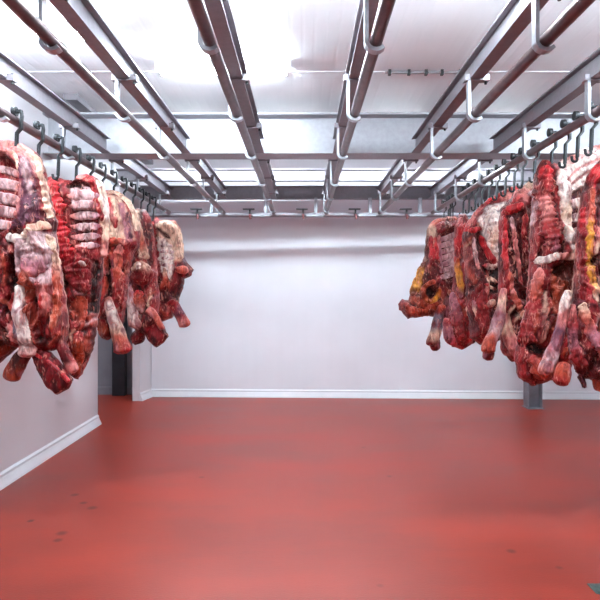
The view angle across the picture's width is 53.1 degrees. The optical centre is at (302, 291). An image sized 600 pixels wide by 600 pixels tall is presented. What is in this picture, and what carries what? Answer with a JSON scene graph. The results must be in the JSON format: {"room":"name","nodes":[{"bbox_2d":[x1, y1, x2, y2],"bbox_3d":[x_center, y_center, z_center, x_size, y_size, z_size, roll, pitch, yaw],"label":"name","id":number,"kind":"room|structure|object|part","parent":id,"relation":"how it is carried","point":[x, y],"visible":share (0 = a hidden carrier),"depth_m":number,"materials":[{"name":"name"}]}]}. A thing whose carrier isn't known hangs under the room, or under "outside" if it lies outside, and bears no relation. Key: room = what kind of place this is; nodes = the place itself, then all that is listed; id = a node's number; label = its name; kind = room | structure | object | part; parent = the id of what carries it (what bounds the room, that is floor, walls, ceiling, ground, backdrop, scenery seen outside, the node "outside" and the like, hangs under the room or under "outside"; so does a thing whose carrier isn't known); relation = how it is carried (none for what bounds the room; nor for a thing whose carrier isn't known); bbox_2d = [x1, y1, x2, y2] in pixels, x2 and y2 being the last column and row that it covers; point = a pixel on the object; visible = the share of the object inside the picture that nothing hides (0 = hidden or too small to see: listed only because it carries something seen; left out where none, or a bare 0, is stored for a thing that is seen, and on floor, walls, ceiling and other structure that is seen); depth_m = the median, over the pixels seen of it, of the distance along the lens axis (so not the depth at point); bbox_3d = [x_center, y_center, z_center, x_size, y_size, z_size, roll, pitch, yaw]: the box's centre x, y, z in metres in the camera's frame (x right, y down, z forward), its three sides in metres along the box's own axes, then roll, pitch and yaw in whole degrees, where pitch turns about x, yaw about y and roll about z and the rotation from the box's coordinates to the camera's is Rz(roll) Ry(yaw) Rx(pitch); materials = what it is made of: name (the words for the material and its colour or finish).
{"room":"processing plant","nodes":[
{"label":"processing plant","id":0,"kind":"room"},
{"bbox_2d":[0,83,97,471],"bbox_3d":[-2.680,-0.135,1.815,0.140,3.630,11.630,0,0,0],"label":"wall","id":1,"kind":"structure","parent":0,"point":[32,416],"depth_m":5.83,"materials":[{"name":"white paint"}]},
{"bbox_2d":[0,414,101,490],"bbox_3d":[-2.585,1.617,1.815,0.050,0.125,11.630,0,0,0],"label":"baseboard","id":2,"kind":"structure","parent":1,"relation":"attached to","point":[17,470],"depth_m":6.01,"materials":[{"name":"white paint"}]},
{"bbox_2d":[42,112,599,158],"bbox_3d":[1.445,-1.595,6.150,8.110,0.410,0.280,0,0,0],"label":"cross beam","id":3,"kind":"structure","parent":1,"relation":"attached to","point":[213,135],"depth_m":6.14,"materials":[{"name":"metal"}]},
{"bbox_2d":[0,50,109,152],"bbox_3d":[-1.970,-1.465,2.253,0.085,0.150,7.507,0,0,0],"label":"beam","id":4,"kind":"structure","parent":3,"relation":"attached to","point":[27,86],"depth_m":4.62,"materials":[{"name":"metal"}]},
{"bbox_2d":[0,73,170,213],"bbox_3d":[-1.965,-1.273,3.660,0.160,0.314,10.320,0,0,0],"label":"pipe rail","id":5,"kind":"object","parent":4,"relation":"hanging from","point":[5,116],"visible":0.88,"depth_m":5.04,"materials":[{"name":"metal"}]},
{"bbox_2d":[10,107,23,146],"bbox_3d":[-1.962,-1.099,4.100,0.099,0.333,0.064,0,0,0],"label":"hook","id":6,"kind":"object","parent":5,"relation":"hanging from","point":[14,110],"visible":0.82,"depth_m":4.08,"materials":[{"name":"black metal"}]},
{"bbox_2d":[33,121,44,154],"bbox_3d":[-1.962,-1.099,4.440,0.099,0.333,0.064,0,0,0],"label":"hook","id":7,"kind":"object","parent":5,"relation":"hanging from","point":[36,124],"visible":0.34,"depth_m":4.42,"materials":[{"name":"black metal"}]},
{"bbox_2d":[0,140,78,394],"bbox_3d":[-1.988,-0.171,4.136,0.876,1.760,0.439,0,0,0],"label":"beef","id":8,"kind":"object","parent":7,"relation":"hanging from","point":[34,316],"visible":1,"depth_m":4.07,"materials":[{"name":"red food"}]},
{"bbox_2d":[51,134,64,179],"bbox_3d":[-1.962,-1.079,4.800,0.099,0.373,0.064,0,0,0],"label":"hook","id":9,"kind":"object","parent":5,"relation":"hanging from","point":[57,137],"visible":0.97,"depth_m":4.79,"materials":[{"name":"black metal"}]},
{"bbox_2d":[70,145,81,180],"bbox_3d":[-1.962,-1.089,5.180,0.099,0.353,0.064,0,0,0],"label":"hook","id":10,"kind":"object","parent":5,"relation":"hanging from","point":[75,149],"visible":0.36,"depth_m":5.16,"materials":[{"name":"black metal"}]},
{"bbox_2d":[48,174,110,378],"bbox_3d":[-1.916,-0.126,5.050,0.564,1.741,0.399,0,0,0],"label":"beef","id":11,"kind":"object","parent":10,"relation":"hanging from","point":[81,205],"visible":0.73,"depth_m":4.97,"materials":[{"name":"red food"}]},
{"bbox_3d":[-1.804,-0.230,4.903,0.050,0.053,0.099,0,0,0],"label":"fat knob","id":12,"kind":"part","parent":11,"relation":"part of","materials":[{"name":"white food"}]},
{"bbox_2d":[86,154,95,174],"bbox_3d":[-1.962,-1.099,5.520,0.099,0.333,0.064,0,0,0],"label":"hook","id":13,"kind":"object","parent":5,"relation":"hanging from","point":[88,156],"visible":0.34,"depth_m":5.51,"materials":[{"name":"black metal"}]},
{"bbox_2d":[98,162,106,183],"bbox_3d":[-1.962,-1.099,5.850,0.099,0.333,0.064,0,0,0],"label":"hook","id":14,"kind":"object","parent":5,"relation":"hanging from","point":[101,165],"visible":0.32,"depth_m":5.83,"materials":[{"name":"black metal"}]},
{"bbox_2d":[110,170,117,190],"bbox_3d":[-1.962,-1.079,6.200,0.099,0.373,0.064,0,0,0],"label":"hook","id":15,"kind":"object","parent":5,"relation":"hanging from","point":[112,172],"visible":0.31,"depth_m":6.19,"materials":[{"name":"black metal"}]},
{"bbox_2d":[97,190,140,353],"bbox_3d":[-1.876,-0.206,6.062,0.410,1.658,0.435,0,0,31],"label":"beef","id":16,"kind":"object","parent":15,"relation":"hanging from","point":[124,234],"visible":0.83,"depth_m":5.96,"materials":[{"name":"red food"}]},
{"bbox_2d":[120,176,127,195],"bbox_3d":[-1.962,-1.089,6.550,0.099,0.353,0.064,0,0,0],"label":"hook","id":17,"kind":"object","parent":5,"relation":"hanging from","point":[122,178],"visible":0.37,"depth_m":6.54,"materials":[{"name":"black metal"}]},
{"bbox_2d":[130,182,136,205],"bbox_3d":[-1.962,-1.099,6.900,0.099,0.333,0.064,0,0,0],"label":"hook","id":18,"kind":"object","parent":5,"relation":"hanging from","point":[132,184],"visible":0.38,"depth_m":6.88,"materials":[{"name":"black metal"}]},
{"bbox_2d":[126,208,168,347],"bbox_3d":[-1.794,-0.176,6.822,0.466,1.578,0.399,0,0,34],"label":"beef","id":19,"kind":"object","parent":18,"relation":"hanging from","point":[143,302],"visible":0.86,"depth_m":6.75,"materials":[{"name":"red food"}]},
{"bbox_2d":[138,187,144,208],"bbox_3d":[-1.962,-1.099,7.250,0.099,0.333,0.064,0,0,0],"label":"hook","id":20,"kind":"object","parent":5,"relation":"hanging from","point":[140,189],"visible":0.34,"depth_m":7.24,"materials":[{"name":"black metal"}]},
{"bbox_2d":[145,191,150,211],"bbox_3d":[-1.962,-1.079,7.550,0.099,0.373,0.064,0,0,0],"label":"hook","id":21,"kind":"object","parent":5,"relation":"hanging from","point":[146,192],"visible":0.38,"depth_m":7.53,"materials":[{"name":"black metal"}]},
{"bbox_2d":[151,195,156,221],"bbox_3d":[-1.962,-1.089,7.850,0.099,0.353,0.064,0,0,0],"label":"hook","id":22,"kind":"object","parent":5,"relation":"hanging from","point":[152,196],"visible":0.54,"depth_m":7.83,"materials":[{"name":"black metal"}]},
{"bbox_2d":[152,216,193,327],"bbox_3d":[-1.712,-0.263,7.764,0.593,1.442,0.389,0,0,0],"label":"beef","id":23,"kind":"object","parent":22,"relation":"hanging from","point":[173,268],"visible":0.8,"depth_m":7.66,"materials":[{"name":"red food"}]},
{"bbox_2d":[49,0,189,152],"bbox_3d":[-1.170,-1.465,2.253,0.085,0.150,7.507,0,0,0],"label":"beam","id":24,"kind":"structure","parent":3,"relation":"attached to","point":[82,16],"depth_m":3.73,"materials":[{"name":"metal"}]},
{"bbox_2d":[0,0,225,213],"bbox_3d":[-1.165,-1.273,3.660,0.160,0.314,10.320,0,0,0],"label":"pipe rail","id":25,"kind":"object","parent":24,"relation":"hanging from","point":[47,39],"visible":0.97,"depth_m":3.45,"materials":[{"name":"metal"}]},
{"bbox_2d":[111,159,173,198],"bbox_3d":[-1.970,-1.465,7.619,0.085,0.150,2.652,0,0,0],"label":"beam","id":26,"kind":"structure","parent":3,"relation":"attached to","point":[135,167],"depth_m":7.49,"materials":[{"name":"metal"}]},
{"bbox_2d":[116,169,532,181],"bbox_3d":[1.445,-1.637,8.420,8.110,0.165,0.100,0,0,0],"label":"cross beam","id":27,"kind":"structure","parent":26,"relation":"on","point":[167,175],"depth_m":8.42,"materials":[{"name":"metal"}]},
{"bbox_2d":[187,159,226,198],"bbox_3d":[-1.170,-1.465,7.619,0.085,0.150,2.652,0,0,0],"label":"beam","id":28,"kind":"structure","parent":3,"relation":"attached to","point":[203,167],"depth_m":7.48,"materials":[{"name":"metal"}]},
{"bbox_2d":[203,0,263,152],"bbox_3d":[-0.433,-1.465,2.253,0.085,0.150,7.507,0,0,0],"label":"beam","id":29,"kind":"structure","parent":3,"relation":"attached to","point":[219,12],"depth_m":3.67,"materials":[{"name":"metal"}]},
{"bbox_2d":[187,0,277,214],"bbox_3d":[-0.428,-1.273,3.660,0.160,0.314,10.320,0,0,0],"label":"pipe rail","id":30,"kind":"object","parent":29,"relation":"hanging from","point":[206,34],"visible":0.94,"depth_m":3.44,"materials":[{"name":"metal"}]},
{"bbox_2d":[258,159,276,198],"bbox_3d":[-0.433,-1.465,7.619,0.085,0.150,2.652,0,0,0],"label":"beam","id":31,"kind":"structure","parent":3,"relation":"attached to","point":[266,169],"depth_m":7.43,"materials":[{"name":"metal"}]},
{"bbox_2d":[323,159,337,198],"bbox_3d":[0.340,-1.465,7.619,0.085,0.150,2.652,0,0,0],"label":"beam","id":32,"kind":"structure","parent":3,"relation":"attached to","point":[334,164],"depth_m":7.29,"materials":[{"name":"metal"}]},
{"bbox_2d":[333,0,379,152],"bbox_3d":[0.340,-1.465,2.253,0.085,0.150,7.507,0,0,0],"label":"beam","id":33,"kind":"structure","parent":3,"relation":"attached to","point":[357,52],"depth_m":3.69,"materials":[{"name":"metal"}]},
{"bbox_2d":[322,0,395,213],"bbox_3d":[0.345,-1.273,3.660,0.160,0.314,10.320,0,0,0],"label":"pipe rail","id":34,"kind":"object","parent":33,"relation":"hanging from","point":[373,47],"visible":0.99,"depth_m":3.41,"materials":[{"name":"metal"}]},
{"bbox_2d":[376,159,414,198],"bbox_3d":[1.130,-1.465,7.619,0.085,0.150,2.652,0,0,0],"label":"beam","id":35,"kind":"structure","parent":3,"relation":"attached to","point":[397,169],"depth_m":7.55,"materials":[{"name":"metal"}]},
{"bbox_2d":[428,159,488,198],"bbox_3d":[1.910,-1.465,7.619,0.085,0.150,2.652,0,0,0],"label":"beam","id":36,"kind":"structure","parent":3,"relation":"attached to","point":[466,166],"depth_m":7.50,"materials":[{"name":"metal"}]},
{"bbox_2d":[412,0,548,152],"bbox_3d":[1.130,-1.465,2.253,0.085,0.150,7.507,0,0,0],"label":"beam","id":37,"kind":"structure","parent":3,"relation":"attached to","point":[516,15],"depth_m":3.73,"materials":[{"name":"metal"}]},
{"bbox_2d":[378,0,594,213],"bbox_3d":[1.135,-1.273,3.660,0.160,0.314,10.320,0,0,0],"label":"pipe rail","id":38,"kind":"object","parent":37,"relation":"hanging from","point":[540,45],"visible":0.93,"depth_m":3.51,"materials":[{"name":"metal"}]},
{"bbox_2d":[490,47,599,152],"bbox_3d":[1.910,-1.465,2.253,0.085,0.150,7.507,0,0,0],"label":"beam","id":39,"kind":"structure","parent":3,"relation":"attached to","point":[570,86],"depth_m":4.60,"materials":[{"name":"metal"}]},
{"bbox_2d":[431,74,599,213],"bbox_3d":[1.915,-1.273,3.660,0.160,0.314,10.320,0,0,0],"label":"pipe rail","id":40,"kind":"object","parent":39,"relation":"attached to","point":[590,115],"visible":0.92,"depth_m":5.03,"materials":[{"name":"metal"}]},
{"bbox_2d":[441,199,446,216],"bbox_3d":[1.918,-1.084,8.200,0.099,0.363,0.064,0,0,0],"label":"hook","id":41,"kind":"object","parent":40,"relation":"hanging from","point":[442,200],"visible":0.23,"depth_m":8.19,"materials":[{"name":"black metal"}]},
{"bbox_2d":[398,216,457,350],"bbox_3d":[1.657,-0.110,7.649,0.878,1.715,0.423,0,0,0],"label":"beef","id":42,"kind":"object","parent":41,"relation":"hanging from","point":[430,290],"visible":0.78,"depth_m":7.55,"materials":[{"name":"red food"}]},
{"bbox_2d":[447,195,452,215],"bbox_3d":[1.918,-1.084,7.850,0.099,0.363,0.064,0,0,0],"label":"hook","id":43,"kind":"object","parent":40,"relation":"hanging from","point":[448,196],"visible":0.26,"depth_m":7.83,"materials":[{"name":"black metal"}]},
{"bbox_2d":[450,193,455,215],"bbox_3d":[1.918,-1.084,7.700,0.099,0.363,0.064,0,0,0],"label":"hook","id":44,"kind":"object","parent":40,"relation":"hanging from","point":[451,194],"visible":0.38,"depth_m":7.68,"materials":[{"name":"black metal"}]},
{"bbox_2d":[459,187,466,213],"bbox_3d":[1.918,-1.084,7.200,0.099,0.363,0.064,0,0,0],"label":"hook","id":45,"kind":"object","parent":40,"relation":"hanging from","point":[461,188],"visible":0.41,"depth_m":7.18,"materials":[{"name":"black metal"}]},
{"bbox_2d":[464,183,472,213],"bbox_3d":[1.918,-1.084,6.950,0.099,0.363,0.064,0,0,0],"label":"hook","id":46,"kind":"object","parent":40,"relation":"hanging from","point":[467,184],"visible":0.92,"depth_m":6.93,"materials":[{"name":"black metal"}]},
{"bbox_2d":[471,179,478,210],"bbox_3d":[1.918,-1.084,6.700,0.099,0.363,0.064,0,0,0],"label":"hook","id":47,"kind":"object","parent":40,"relation":"hanging from","point":[474,181],"visible":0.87,"depth_m":6.68,"materials":[{"name":"black metal"}]},
{"bbox_2d":[477,174,485,206],"bbox_3d":[1.918,-1.084,6.450,0.099,0.363,0.064,0,0,0],"label":"hook","id":48,"kind":"object","parent":40,"relation":"hanging from","point":[482,176],"visible":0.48,"depth_m":6.43,"materials":[{"name":"black metal"}]},
{"bbox_2d":[484,170,492,201],"bbox_3d":[1.918,-1.084,6.200,0.099,0.363,0.064,0,0,0],"label":"hook","id":49,"kind":"object","parent":40,"relation":"hanging from","point":[488,172],"visible":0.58,"depth_m":6.19,"materials":[{"name":"black metal"}]},
{"bbox_2d":[492,164,500,200],"bbox_3d":[1.918,-1.084,5.950,0.099,0.363,0.064,0,0,0],"label":"hook","id":50,"kind":"object","parent":40,"relation":"hanging from","point":[495,167],"visible":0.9,"depth_m":5.94,"materials":[{"name":"black metal"}]},
{"bbox_2d":[500,159,509,196],"bbox_3d":[1.918,-1.084,5.700,0.099,0.363,0.064,0,0,0],"label":"hook","id":51,"kind":"object","parent":40,"relation":"hanging from","point":[504,161],"visible":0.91,"depth_m":5.68,"materials":[{"name":"black metal"}]},
{"bbox_2d":[508,153,518,192],"bbox_3d":[1.918,-1.084,5.460,0.099,0.363,0.064,0,0,0],"label":"hook","id":52,"kind":"object","parent":40,"relation":"hanging from","point":[513,155],"visible":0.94,"depth_m":5.45,"materials":[{"name":"black metal"}]},
{"bbox_2d":[481,180,532,361],"bbox_3d":[1.867,-0.193,5.348,0.610,1.645,0.393,0,0,0],"label":"beef","id":53,"kind":"object","parent":52,"relation":"hanging from","point":[513,223],"visible":0.63,"depth_m":5.28,"materials":[{"name":"red food"}]},
{"bbox_2d":[516,148,527,188],"bbox_3d":[1.918,-1.084,5.260,0.099,0.363,0.064,0,0,0],"label":"hook","id":54,"kind":"object","parent":40,"relation":"hanging from","point":[519,149],"visible":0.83,"depth_m":5.25,"materials":[{"name":"black metal"}]},
{"bbox_2d":[528,140,539,182],"bbox_3d":[1.918,-1.084,4.980,0.099,0.363,0.064,0,0,0],"label":"hook","id":55,"kind":"object","parent":40,"relation":"hanging from","point":[532,142],"visible":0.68,"depth_m":4.96,"materials":[{"name":"black metal"}]},
{"bbox_2d":[550,141,557,163],"bbox_3d":[1.928,-1.071,4.640,0.054,0.169,0.064,0,0,0],"label":"hook","id":56,"kind":"object","parent":40,"relation":"hanging from","point":[556,143],"depth_m":4.62,"materials":[{"name":"black metal"}]},
{"bbox_2d":[514,144,599,385],"bbox_3d":[2.040,-0.212,4.694,0.736,1.918,0.421,0,0,0],"label":"beef","id":57,"kind":"object","parent":56,"relation":"hanging from","point":[556,191],"visible":0.69,"depth_m":4.61,"materials":[{"name":"red food"}]},
{"bbox_2d":[558,119,571,168],"bbox_3d":[1.918,-1.084,4.400,0.099,0.363,0.064,0,0,0],"label":"hook","id":58,"kind":"object","parent":40,"relation":"hanging from","point":[563,122],"visible":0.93,"depth_m":4.38,"materials":[{"name":"black metal"}]},
{"bbox_2d":[570,111,583,162],"bbox_3d":[1.918,-1.084,4.200,0.099,0.363,0.064,0,0,0],"label":"hook","id":59,"kind":"object","parent":40,"relation":"hanging from","point":[576,114],"visible":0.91,"depth_m":4.19,"materials":[{"name":"black metal"}]},
{"bbox_2d":[583,102,598,155],"bbox_3d":[1.918,-1.084,4.000,0.099,0.363,0.064,0,0,0],"label":"hook","id":60,"kind":"object","parent":40,"relation":"hanging from","point":[591,134],"visible":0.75,"depth_m":3.98,"materials":[{"name":"black metal"}]},
{"bbox_2d":[537,160,599,391],"bbox_3d":[1.981,-0.155,4.099,0.712,1.667,0.373,0,0,-3],"label":"beef","id":61,"kind":"object","parent":60,"relation":"hanging from","point":[578,316],"visible":1,"depth_m":4.06,"materials":[{"name":"red food"}]},
{"bbox_2d":[98,320,131,386],"bbox_3d":[-4.415,-0.135,9.940,3.570,3.630,0.120,0,0,0],"label":"wall","id":62,"kind":"structure","parent":0,"point":[104,346],"depth_m":9.88,"materials":[{"name":"grey paint"}]},
{"bbox_2d":[98,387,131,394],"bbox_3d":[-4.365,1.620,9.855,3.470,0.120,0.050,0,0,0],"label":"baseboard","id":63,"kind":"structure","parent":62,"relation":"attached to","point":[101,390],"depth_m":9.83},
{"bbox_2d":[112,306,126,395],"bbox_3d":[-2.985,0.530,9.732,0.210,2.300,0.185,0,0,0],"label":"door","id":64,"kind":"structure","parent":62,"relation":"in","point":[119,361],"depth_m":9.70,"materials":[{"name":"metal"}]},
{"bbox_2d":[98,159,133,201],"bbox_3d":[-2.680,-1.310,8.440,0.140,1.280,1.620,0,0,0],"label":"wall","id":65,"kind":"structure","parent":0,"point":[107,184],"depth_m":8.13,"materials":[{"name":"white paint"}]},
{"bbox_2d":[132,182,150,400],"bbox_3d":[-2.535,-0.135,9.485,0.190,3.630,0.470,0,0,0],"label":"wall","id":66,"kind":"structure","parent":0,"point":[141,353],"depth_m":9.28,"materials":[{"name":"white paint"}]},
{"bbox_2d":[140,389,152,400],"bbox_3d":[-2.458,1.617,9.466,0.050,0.125,0.446,0,0,10],"label":"baseboard","id":67,"kind":"structure","parent":66,"relation":"attached to","point":[147,394],"depth_m":9.41,"materials":[{"name":"white paint"}]},
{"bbox_2d":[0,395,599,599],"bbox_3d":[-0.300,1.740,3.100,11.800,0.120,14.400,0,0,0],"label":"floor","id":68,"kind":"structure","parent":0,"point":[167,498],"depth_m":4.77,"materials":[{"name":"red paint"}]},
{"bbox_2d":[522,381,543,408],"bbox_3d":[3.340,0.145,8.720,0.240,3.070,0.240,0,0,0],"label":"steel column","id":69,"kind":"structure","parent":68,"relation":"on","point":[532,395],"depth_m":8.71,"materials":[{"name":"grey metal"}]},
{"bbox_3d":[3.340,1.674,8.720,0.240,0.012,0.240,0,0,0],"label":"plate","id":70,"kind":"part","parent":69,"relation":"part of","materials":[{"name":"grey metal"}]},
{"bbox_2d":[587,583,599,593],"bbox_3d":[1.716,1.681,3.395,0.168,0.017,0.120,0,0,0],"label":"floor drain","id":71,"kind":"object","parent":68,"relation":"in","point":[595,587],"visible":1,"depth_m":3.41,"materials":[{"name":"metal"}]},
{"bbox_2d":[0,0,599,168],"bbox_3d":[-0.300,-2.000,3.100,11.800,0.100,14.400,0,0,0],"label":"ceiling","id":72,"kind":"structure","parent":0,"point":[314,35],"depth_m":4.88,"materials":[{"name":"white paint"}]},
{"bbox_2d":[0,23,37,40],"bbox_3d":[-2.079,-1.903,4.285,0.305,0.095,0.280,0,0,0],"label":"lamp","id":73,"kind":"object","parent":72,"relation":"attached to","point":[24,32],"depth_m":4.35,"materials":[{"name":"white plastic"}]},
{"bbox_2d":[47,23,83,40],"bbox_3d":[-1.702,-1.903,4.285,0.167,0.095,0.280,0,0,0],"label":"lamp","id":74,"kind":"object","parent":72,"relation":"attached to","point":[64,31],"depth_m":4.35,"materials":[{"name":"white plastic"}]},
{"bbox_2d":[63,93,152,164],"bbox_3d":[-2.280,-1.917,7.390,0.140,0.065,3.020,0,0,0],"label":"duct","id":75,"kind":"object","parent":72,"relation":"attached to","point":[74,99],"visible":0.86,"depth_m":6.08,"materials":[{"name":"metal"}]},
{"bbox_2d":[106,23,120,41],"bbox_3d":[-1.323,-1.903,4.294,0.069,0.095,0.298,0,0,0],"label":"lamp","id":76,"kind":"object","parent":72,"relation":"attached to","point":[114,27],"depth_m":4.34,"materials":[{"name":"white"}]},
{"bbox_2d":[112,30,120,41],"bbox_3d":[-1.370,-1.877,4.400,0.040,0.045,0.110,0,0,0],"label":"socket","id":77,"kind":"object","parent":76,"relation":"attached to","point":[117,33],"depth_m":4.39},
{"bbox_2d":[155,61,290,76],"bbox_3d":[-0.675,-1.903,5.120,1.150,0.095,0.120,0,0,0],"label":"lamp","id":78,"kind":"object","parent":72,"relation":"attached to","point":[162,68],"visible":0.84,"depth_m":5.07,"materials":[{"name":"white plastic"}]},
{"bbox_2d":[155,67,162,76],"bbox_3d":[-1.230,-1.877,5.120,0.040,0.045,0.110,0,0,0],"label":"socket","id":79,"kind":"object","parent":78,"relation":"attached to","point":[158,70],"depth_m":5.07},
{"bbox_2d":[286,67,290,76],"bbox_3d":[-0.120,-1.877,5.120,0.040,0.045,0.110,0,0,0],"label":"socket","id":80,"kind":"object","parent":78,"relation":"attached to","point":[288,69],"depth_m":5.06,"materials":[{"name":"white plastic"}]},
{"bbox_2d":[27,71,569,72],"bbox_3d":[1.445,-1.947,5.312,8.110,0.006,0.025,0,0,0],"label":"trim","id":81,"kind":"structure","parent":72,"relation":"attached to","point":[27,71],"depth_m":5.30,"materials":[{"name":"white plastic"}]},
{"bbox_2d":[385,69,459,75],"bbox_3d":[1.070,-1.927,5.270,0.700,0.045,0.040,0,0,0],"label":"conduit","id":82,"kind":"object","parent":72,"relation":"attached to","point":[389,72],"visible":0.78,"depth_m":5.26,"materials":[{"name":"metal"}]},
{"bbox_2d":[151,168,595,390],"bbox_3d":[1.532,-0.135,9.580,7.945,3.630,0.120,0,0,2],"label":"wall","id":83,"kind":"structure","parent":0,"point":[311,303],"depth_m":9.57,"materials":[{"name":"white paint"}]},
{"bbox_2d":[151,389,599,399],"bbox_3d":[1.529,1.617,9.495,7.945,0.125,0.050,0,0,2],"label":"baseboard","id":84,"kind":"structure","parent":83,"relation":"attached to","point":[250,393],"depth_m":9.51,"materials":[{"name":"white paint"}]},
{"bbox_2d":[442,213,474,349],"bbox_3d":[1.841,-0.120,6.874,0.360,1.571,0.376,0,0,-44],"label":"beef","id":85,"kind":"object","parent":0,"point":[456,333],"visible":0.56,"depth_m":6.78,"materials":[{"name":"red food"}]},
{"bbox_2d":[462,186,517,344],"bbox_3d":[1.943,-0.274,6.151,0.618,1.643,0.420,0,0,0],"label":"beef","id":86,"kind":"object","parent":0,"point":[480,234],"visible":0.66,"depth_m":6.06,"materials":[{"name":"red food"}]},
{"bbox_3d":[5.550,-0.135,3.100,0.100,3.630,14.200,0,0,0],"label":"wall","id":87,"kind":"structure","parent":0,"visible":0},
{"bbox_2d":[139,185,520,199],"bbox_3d":[1.530,-1.490,9.000,7.940,0.200,0.100,0,0,0],"label":"cross beam","id":88,"kind":"structure","parent":87,"relation":"attached to","point":[179,192],"depth_m":9.00,"materials":[{"name":"metal"}]},
{"bbox_2d":[148,198,480,216],"bbox_3d":[0.750,-1.246,8.870,6.300,0.285,0.080,0,0,0],"label":"rail","id":89,"kind":"object","parent":88,"relation":"hanging from","point":[158,214],"visible":0.64,"depth_m":8.84,"materials":[{"name":"metal"}]},
{"bbox_2d":[190,208,217,218],"bbox_3d":[-1.450,-1.143,8.790,0.400,0.154,0.070,0,0,0],"label":"switch","id":90,"kind":"object","parent":89,"relation":"attached to","point":[196,209],"visible":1,"depth_m":8.79,"materials":[{"name":"metal"}]},
{"bbox_3d":[-1.565,-1.160,8.790,0.170,0.120,0.070,0,0,0],"label":"tee plate","id":91,"kind":"part","parent":90,"relation":"part of","materials":[{"name":"metal"}]},
{"bbox_2d":[196,214,217,218],"bbox_3d":[-1.409,-1.105,8.799,0.318,0.077,0.052,0,0,0],"label":"pipe","id":92,"kind":"object","parent":90,"relation":"attached to","point":[197,215],"depth_m":8.79,"materials":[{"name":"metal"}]},
{"bbox_2d":[243,208,269,218],"bbox_3d":[-0.680,-1.143,8.790,0.400,0.154,0.070,0,0,0],"label":"switch","id":93,"kind":"object","parent":89,"relation":"attached to","point":[249,209],"visible":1,"depth_m":8.79,"materials":[{"name":"metal"}]},
{"bbox_3d":[-0.795,-1.160,8.790,0.170,0.120,0.070,0,0,0],"label":"tee plate","id":94,"kind":"part","parent":93,"relation":"part of","materials":[{"name":"metal"}]},
{"bbox_2d":[249,214,269,218],"bbox_3d":[-0.639,-1.105,8.799,0.318,0.077,0.052,0,0,0],"label":"pipe","id":95,"kind":"object","parent":93,"relation":"attached to","point":[249,214],"depth_m":8.79,"materials":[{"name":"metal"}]},
{"bbox_2d":[296,208,322,218],"bbox_3d":[0.100,-1.143,8.790,0.400,0.154,0.070,0,0,0],"label":"switch","id":96,"kind":"object","parent":89,"relation":"attached to","point":[302,209],"visible":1,"depth_m":8.79,"materials":[{"name":"metal"}]},
{"bbox_3d":[-0.015,-1.160,8.790,0.170,0.120,0.070,0,0,0],"label":"tee plate","id":97,"kind":"part","parent":96,"relation":"part of","materials":[{"name":"metal"}]},
{"bbox_2d":[302,214,322,218],"bbox_3d":[0.141,-1.105,8.799,0.318,0.077,0.052,0,0,0],"label":"pipe","id":98,"kind":"object","parent":96,"relation":"attached to","point":[303,217],"depth_m":8.79,"materials":[{"name":"metal"}]},
{"bbox_2d":[349,208,375,218],"bbox_3d":[0.870,-1.143,8.790,0.400,0.154,0.070,0,0,0],"label":"switch","id":99,"kind":"object","parent":89,"relation":"attached to","point":[355,209],"visible":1,"depth_m":8.79,"materials":[{"name":"metal"}]},
{"bbox_2d":[354,214,375,218],"bbox_3d":[0.911,-1.105,8.799,0.318,0.077,0.052,0,0,0],"label":"pipe","id":100,"kind":"object","parent":99,"relation":"attached to","point":[355,215],"depth_m":8.79,"materials":[{"name":"metal"}]},
{"bbox_2d":[400,208,426,218],"bbox_3d":[1.620,-1.143,8.790,0.400,0.154,0.070,0,0,0],"label":"switch","id":101,"kind":"object","parent":89,"relation":"attached to","point":[406,209],"visible":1,"depth_m":8.79,"materials":[{"name":"metal"}]},
{"bbox_3d":[1.505,-1.160,8.790,0.170,0.120,0.070,0,0,0],"label":"tee plate","id":102,"kind":"part","parent":101,"relation":"part of","materials":[{"name":"metal"}]},
{"bbox_2d":[405,214,426,218],"bbox_3d":[1.661,-1.105,8.799,0.318,0.077,0.052,0,0,0],"label":"pipe","id":103,"kind":"object","parent":101,"relation":"attached to","point":[405,214],"depth_m":8.79,"materials":[{"name":"metal"}]}
]}

